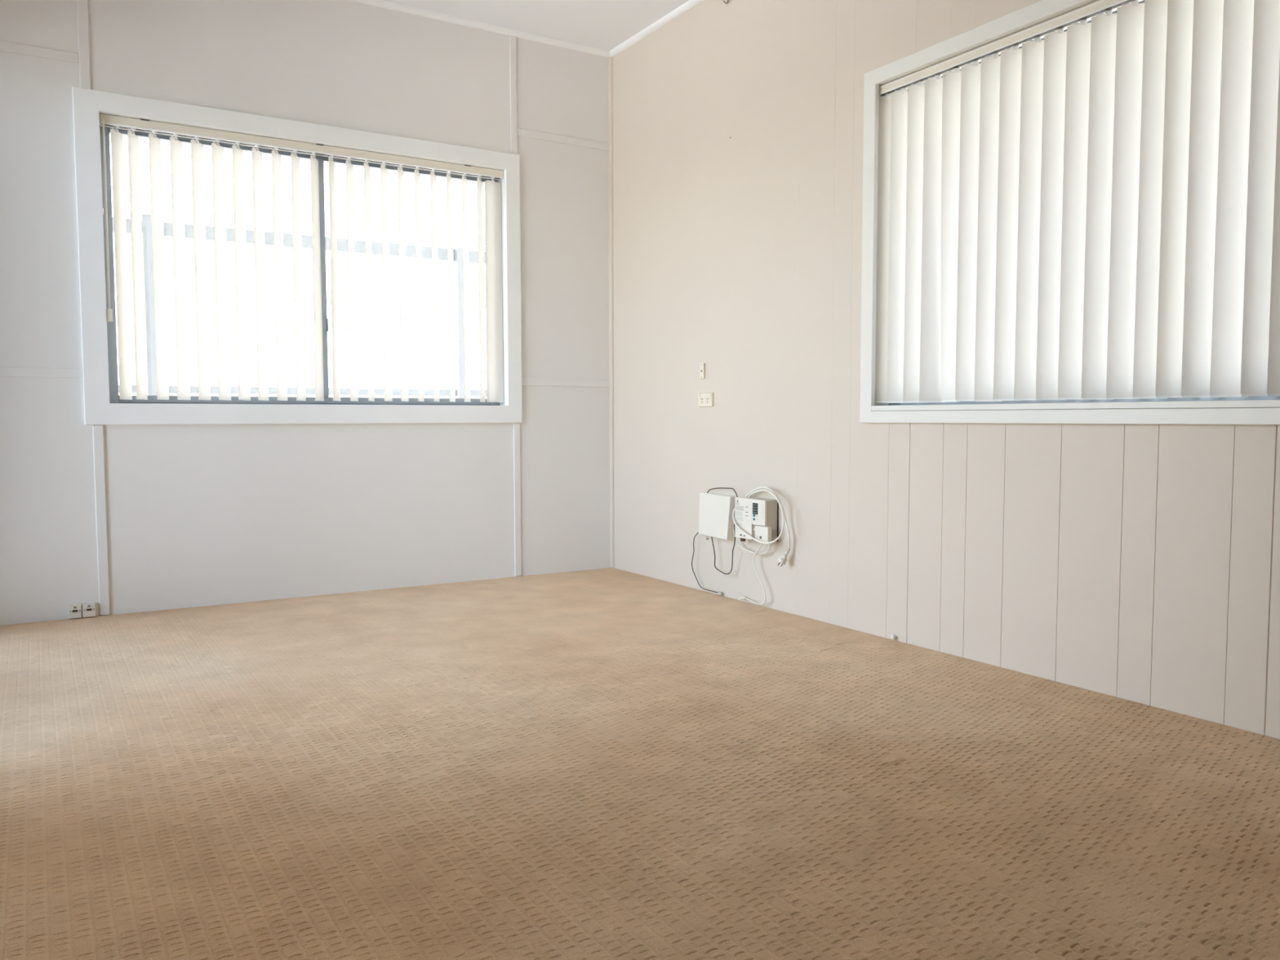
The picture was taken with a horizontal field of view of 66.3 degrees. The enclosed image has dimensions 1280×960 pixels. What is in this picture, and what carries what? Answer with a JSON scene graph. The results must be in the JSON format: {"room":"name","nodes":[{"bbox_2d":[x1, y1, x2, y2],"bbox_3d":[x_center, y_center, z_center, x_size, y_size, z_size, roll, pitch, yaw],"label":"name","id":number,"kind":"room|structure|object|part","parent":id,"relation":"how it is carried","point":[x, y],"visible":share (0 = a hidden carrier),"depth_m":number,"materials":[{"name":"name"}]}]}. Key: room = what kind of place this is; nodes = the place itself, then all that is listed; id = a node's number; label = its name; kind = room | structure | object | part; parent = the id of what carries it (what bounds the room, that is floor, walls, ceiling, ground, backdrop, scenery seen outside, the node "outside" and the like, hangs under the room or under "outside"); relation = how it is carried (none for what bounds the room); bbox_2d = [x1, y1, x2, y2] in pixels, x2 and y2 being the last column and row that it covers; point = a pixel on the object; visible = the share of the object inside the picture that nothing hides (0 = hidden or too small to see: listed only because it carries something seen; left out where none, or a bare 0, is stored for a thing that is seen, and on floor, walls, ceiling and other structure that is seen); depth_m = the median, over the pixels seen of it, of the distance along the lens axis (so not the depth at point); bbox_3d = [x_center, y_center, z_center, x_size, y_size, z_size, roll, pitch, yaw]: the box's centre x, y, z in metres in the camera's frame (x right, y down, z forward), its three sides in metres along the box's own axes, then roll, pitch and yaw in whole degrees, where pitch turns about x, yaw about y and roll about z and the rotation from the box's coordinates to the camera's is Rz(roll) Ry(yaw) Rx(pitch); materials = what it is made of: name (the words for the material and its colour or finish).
{"room":"empty room","nodes":[
{"label":"empty room","id":0,"kind":"room"},
{"bbox_2d":[0,0,609,625],"bbox_3d":[-1.498,-0.817,4.433,3.340,2.720,0.120,-2,4,-32],"label":"wall","id":1,"kind":"structure","parent":0,"point":[198,515],"depth_m":4.34,"materials":[{"name":"paint"}]},
{"bbox_2d":[0,40,78,62],"bbox_3d":[-2.499,-1.651,3.685,0.671,0.037,0.008,-2,4,-32],"label":"trim","id":2,"kind":"structure","parent":1,"relation":"attached to","point":[5,46],"depth_m":3.79,"materials":[{"name":"paint"}]},
{"bbox_2d":[0,366,82,377],"bbox_3d":[-2.509,-0.416,3.758,0.644,0.038,0.006,-2,4,-32],"label":"trim","id":3,"kind":"structure","parent":1,"relation":"attached to","point":[5,371],"depth_m":3.85,"materials":[{"name":"paint"}]},
{"bbox_2d":[67,603,81,618],"bbox_3d":[-2.279,0.529,3.949,0.046,0.055,0.025,-2,4,-32],"label":"outlet","id":4,"kind":"object","parent":1,"relation":"attached to","point":[74,610],"visible":1,"depth_m":3.94,"materials":[{"name":"white plastic"}]},
{"bbox_2d":[76,0,90,89],"bbox_3d":[-2.197,-1.834,3.861,0.038,0.575,0.008,-2,4,-32],"label":"trim","id":5,"kind":"structure","parent":1,"relation":"attached to","point":[82,5],"depth_m":3.86,"materials":[{"name":"paint"}]},
{"bbox_2d":[82,602,95,617],"bbox_3d":[-2.236,0.528,3.975,0.046,0.055,0.025,-2,4,-32],"label":"outlet","id":6,"kind":"object","parent":1,"relation":"attached to","point":[88,609],"visible":1,"depth_m":3.97,"materials":[{"name":"white plastic"}]},
{"bbox_2d":[92,425,110,615],"bbox_3d":[-2.194,0.165,3.989,0.038,0.778,0.008,-2,4,-32],"label":"trim","id":7,"kind":"structure","parent":1,"relation":"attached to","point":[98,430],"depth_m":3.98,"materials":[{"name":"paint"}]},
{"bbox_2d":[71,86,522,424],"bbox_3d":[-1.447,-0.920,4.447,1.919,1.325,0.140,-2,4,-32],"label":"window","id":8,"kind":"structure","parent":1,"relation":"in","point":[103,404],"depth_m":4.24,"materials":[{"name":"paint"}]},
{"bbox_2d":[99,113,503,402],"bbox_3d":[-1.430,-0.930,4.428,1.754,1.142,0.084,-2,4,-32],"label":"vertical blind","id":9,"kind":"object","parent":8,"relation":"attached to","point":[494,323],"visible":1,"depth_m":4.31,"materials":[{"name":"beige fabric"}]},
{"bbox_2d":[349,0,609,57],"bbox_3d":[-1.463,-2.159,4.286,3.100,0.024,0.024,-2,4,-32],"label":"trim","id":10,"kind":"structure","parent":1,"relation":"attached to","point":[380,3],"depth_m":4.71,"materials":[{"name":"paint"}]},
{"bbox_2d":[509,35,517,154],"bbox_3d":[-0.624,-1.899,4.832,0.035,0.575,0.008,-2,4,-32],"label":"trim","id":11,"kind":"structure","parent":1,"relation":"attached to","point":[513,42],"depth_m":4.83,"materials":[{"name":"paint"}]},
{"bbox_2d":[513,422,521,576],"bbox_3d":[-0.621,0.101,4.960,0.035,0.778,0.008,-2,4,-32],"label":"trim","id":12,"kind":"structure","parent":1,"relation":"attached to","point":[517,473],"depth_m":4.96,"materials":[{"name":"paint"}]},
{"bbox_2d":[517,128,609,151],"bbox_3d":[-0.383,-1.735,4.991,0.529,0.039,0.008,-2,4,-32],"label":"trim","id":13,"kind":"structure","parent":1,"relation":"attached to","point":[521,132],"depth_m":4.98,"materials":[{"name":"paint"}]},
{"bbox_2d":[521,377,609,386],"bbox_3d":[-0.377,-0.504,5.074,0.529,0.038,0.006,-2,4,-32],"label":"trim","id":14,"kind":"structure","parent":1,"relation":"attached to","point":[525,381],"depth_m":5.07,"materials":[{"name":"paint"}]},
{"bbox_2d":[608,56,614,567],"bbox_3d":[-0.152,-0.868,5.184,0.017,2.680,0.017,-2,4,-32],"label":"trim","id":15,"kind":"structure","parent":1,"relation":"attached to","point":[610,59],"depth_m":5.18,"materials":[{"name":"paint"}]},
{"bbox_2d":[383,0,688,51],"bbox_3d":[0.162,-2.055,1.661,3.340,0.100,6.440,-2,4,-32],"label":"ceiling","id":16,"kind":"structure","parent":0,"point":[603,24],"depth_m":4.62,"materials":[{"name":"paint"}]},
{"bbox_2d":[0,567,1279,959],"bbox_3d":[0.167,0.693,1.837,3.100,0.012,6.200,-2,4,-32],"label":"floor","id":17,"kind":"structure","parent":0,"point":[611,763],"depth_m":2.12,"materials":[{"name":"carpet"}]},
{"bbox_2d":[613,0,1279,738],"bbox_3d":[1.534,-0.705,2.597,0.120,2.720,6.200,-2,4,-32],"label":"wall","id":18,"kind":"structure","parent":0,"point":[1140,563],"depth_m":3.72,"materials":[{"name":"paint"}]},
{"bbox_2d":[609,0,703,57],"bbox_3d":[1.470,-2.047,2.473,0.024,0.024,6.200,-2,4,-32],"label":"trim","id":19,"kind":"structure","parent":18,"relation":"attached to","point":[689,4],"depth_m":4.72,"materials":[{"name":"paint"}]},
{"bbox_2d":[699,363,705,378],"bbox_3d":[0.287,-0.502,4.504,0.012,0.070,0.033,-2,4,-32],"label":"wall plate","id":20,"kind":"object","parent":18,"relation":"attached to","point":[702,366],"visible":1,"depth_m":4.50,"materials":[{"name":"beige plastic"}]},
{"bbox_2d":[697,392,714,406],"bbox_3d":[0.300,-0.368,4.489,0.014,0.065,0.113,-2,4,-32],"label":"power outlet","id":21,"kind":"object","parent":18,"relation":"attached to","point":[704,399],"visible":1,"depth_m":4.48,"materials":[{"name":"beige plastic"}]},
{"bbox_2d":[691,532,722,595],"bbox_3d":[0.307,0.379,4.502,0.014,0.272,0.217,-3,5,-36],"label":"cable","id":22,"kind":"object","parent":18,"relation":"attached to","point":[719,593],"visible":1,"depth_m":4.55,"materials":[{"name":"rubber"}]},
{"bbox_2d":[698,492,734,541],"bbox_3d":[0.340,0.171,4.432,0.044,0.217,0.238,-2,4,-32],"label":"wall box","id":23,"kind":"object","parent":18,"relation":"attached to","point":[716,510],"visible":0.99,"depth_m":4.40,"materials":[{"name":"white plastic"}]},
{"bbox_2d":[706,487,737,497],"bbox_3d":[0.366,0.054,4.362,0.011,0.046,0.276,-2,4,-26],"label":"cable","id":24,"kind":"object","parent":23,"relation":"attached to","point":[717,487],"visible":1,"depth_m":4.35,"materials":[{"name":"plastic"}]},
{"bbox_2d":[711,523,735,574],"bbox_3d":[0.373,0.296,4.357,0.019,0.246,0.215,-2,4,-25],"label":"cable","id":25,"kind":"object","parent":23,"relation":"hanging from","point":[734,523],"visible":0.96,"depth_m":4.33,"materials":[{"name":"rubber"}]},
{"bbox_2d":[732,486,790,566],"bbox_3d":[0.506,0.188,4.117,0.094,0.323,0.390,-2,4,-32],"label":"electrical box","id":26,"kind":"object","parent":18,"relation":"attached to","point":[757,519],"visible":1,"depth_m":4.09,"materials":[{"name":"white plastic"}]},
{"bbox_3d":[0.446,0.163,4.180,0.012,0.172,0.116,-2,4,-32],"label":"label panel","id":27,"kind":"part","parent":26,"relation":"part of","materials":[{"name":"white plastic"}]},
{"bbox_2d":[739,543,765,604],"bbox_3d":[0.485,0.396,4.198,0.022,0.269,0.196,-2,4,-24],"label":"cable","id":28,"kind":"object","parent":26,"relation":"hanging from","point":[741,597],"visible":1,"depth_m":4.16,"materials":[{"name":"plastic"}]},
{"bbox_3d":[0.499,0.136,4.091,0.012,0.106,0.086,-2,4,-32],"label":"display panel","id":29,"kind":"part","parent":26,"relation":"part of","materials":[{"name":"white plastic"}]},
{"bbox_3d":[0.514,0.226,4.080,0.022,0.066,0.086,-2,4,-32],"label":"battery door","id":30,"kind":"part","parent":26,"relation":"part of","materials":[{"name":"white plastic"}]},
{"bbox_3d":[0.520,0.155,4.113,0.034,0.258,0.314,-2,4,-31],"label":"power cord","id":31,"kind":"part","parent":26,"relation":"part of","materials":[{"name":"white plastic"}]},
{"bbox_3d":[0.524,0.167,4.171,0.005,0.170,0.200,-2,4,-32],"label":"plate","id":32,"kind":"part","parent":26,"relation":"part of","materials":[{"name":"white plastic"}]},
{"bbox_2d":[859,0,1279,425],"bbox_3d":[1.657,-0.768,2.373,0.140,1.266,2.976,-2,4,-32],"label":"window","id":33,"kind":"structure","parent":18,"relation":"in","point":[1184,411],"depth_m":3.15,"materials":[{"name":"paint"}]},
{"bbox_3d":[1.622,-0.187,2.385,0.048,0.018,2.890,-2,4,-32],"label":"sill","id":34,"kind":"part","parent":33,"relation":"part of","materials":[{"name":"paint"}]},
{"bbox_2d":[875,0,1279,403],"bbox_3d":[1.639,-0.775,2.364,0.064,1.141,2.894,-2,4,-32],"label":"vertical blind","id":35,"kind":"object","parent":33,"relation":"attached to","point":[1086,211],"visible":1,"depth_m":2.87,"materials":[{"name":"white fabric"}]},
{"label":"outside","id":36,"kind":"structure","parent":0,"visible":0},
{"bbox_3d":[-5.408,0.333,13.794,80.000,0.200,100.000,-2,4,-32],"label":"ground","id":37,"kind":"structure","parent":36,"visible":0},
{"bbox_2d":[141,213,157,395],"bbox_3d":[-3.364,-0.567,6.757,0.060,2.490,0.060,-2,4,-32],"label":"post","id":38,"kind":"object","parent":37,"relation":"on","point":[146,226],"visible":0.34,"depth_m":6.69,"materials":[{"name":"paint"}]},
{"bbox_2d":[454,247,464,398],"bbox_3d":[-1.441,-0.634,7.945,0.072,2.465,0.060,-2,4,-32],"label":"post","id":39,"kind":"object","parent":37,"relation":"on","point":[458,251],"visible":0.26,"depth_m":7.88,"materials":[{"name":"paint"}]},
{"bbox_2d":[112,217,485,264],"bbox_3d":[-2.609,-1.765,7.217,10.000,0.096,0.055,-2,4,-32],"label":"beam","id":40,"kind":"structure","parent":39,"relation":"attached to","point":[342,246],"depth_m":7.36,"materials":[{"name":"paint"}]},
{"bbox_2d":[118,384,486,396],"bbox_3d":[-2.605,-0.662,7.283,10.000,0.054,0.045,-2,4,-32],"label":"rail","id":41,"kind":"object","parent":39,"relation":"attached to","point":[172,388],"visible":0.2,"depth_m":7.42,"materials":[{"name":"paint"}]}
]}

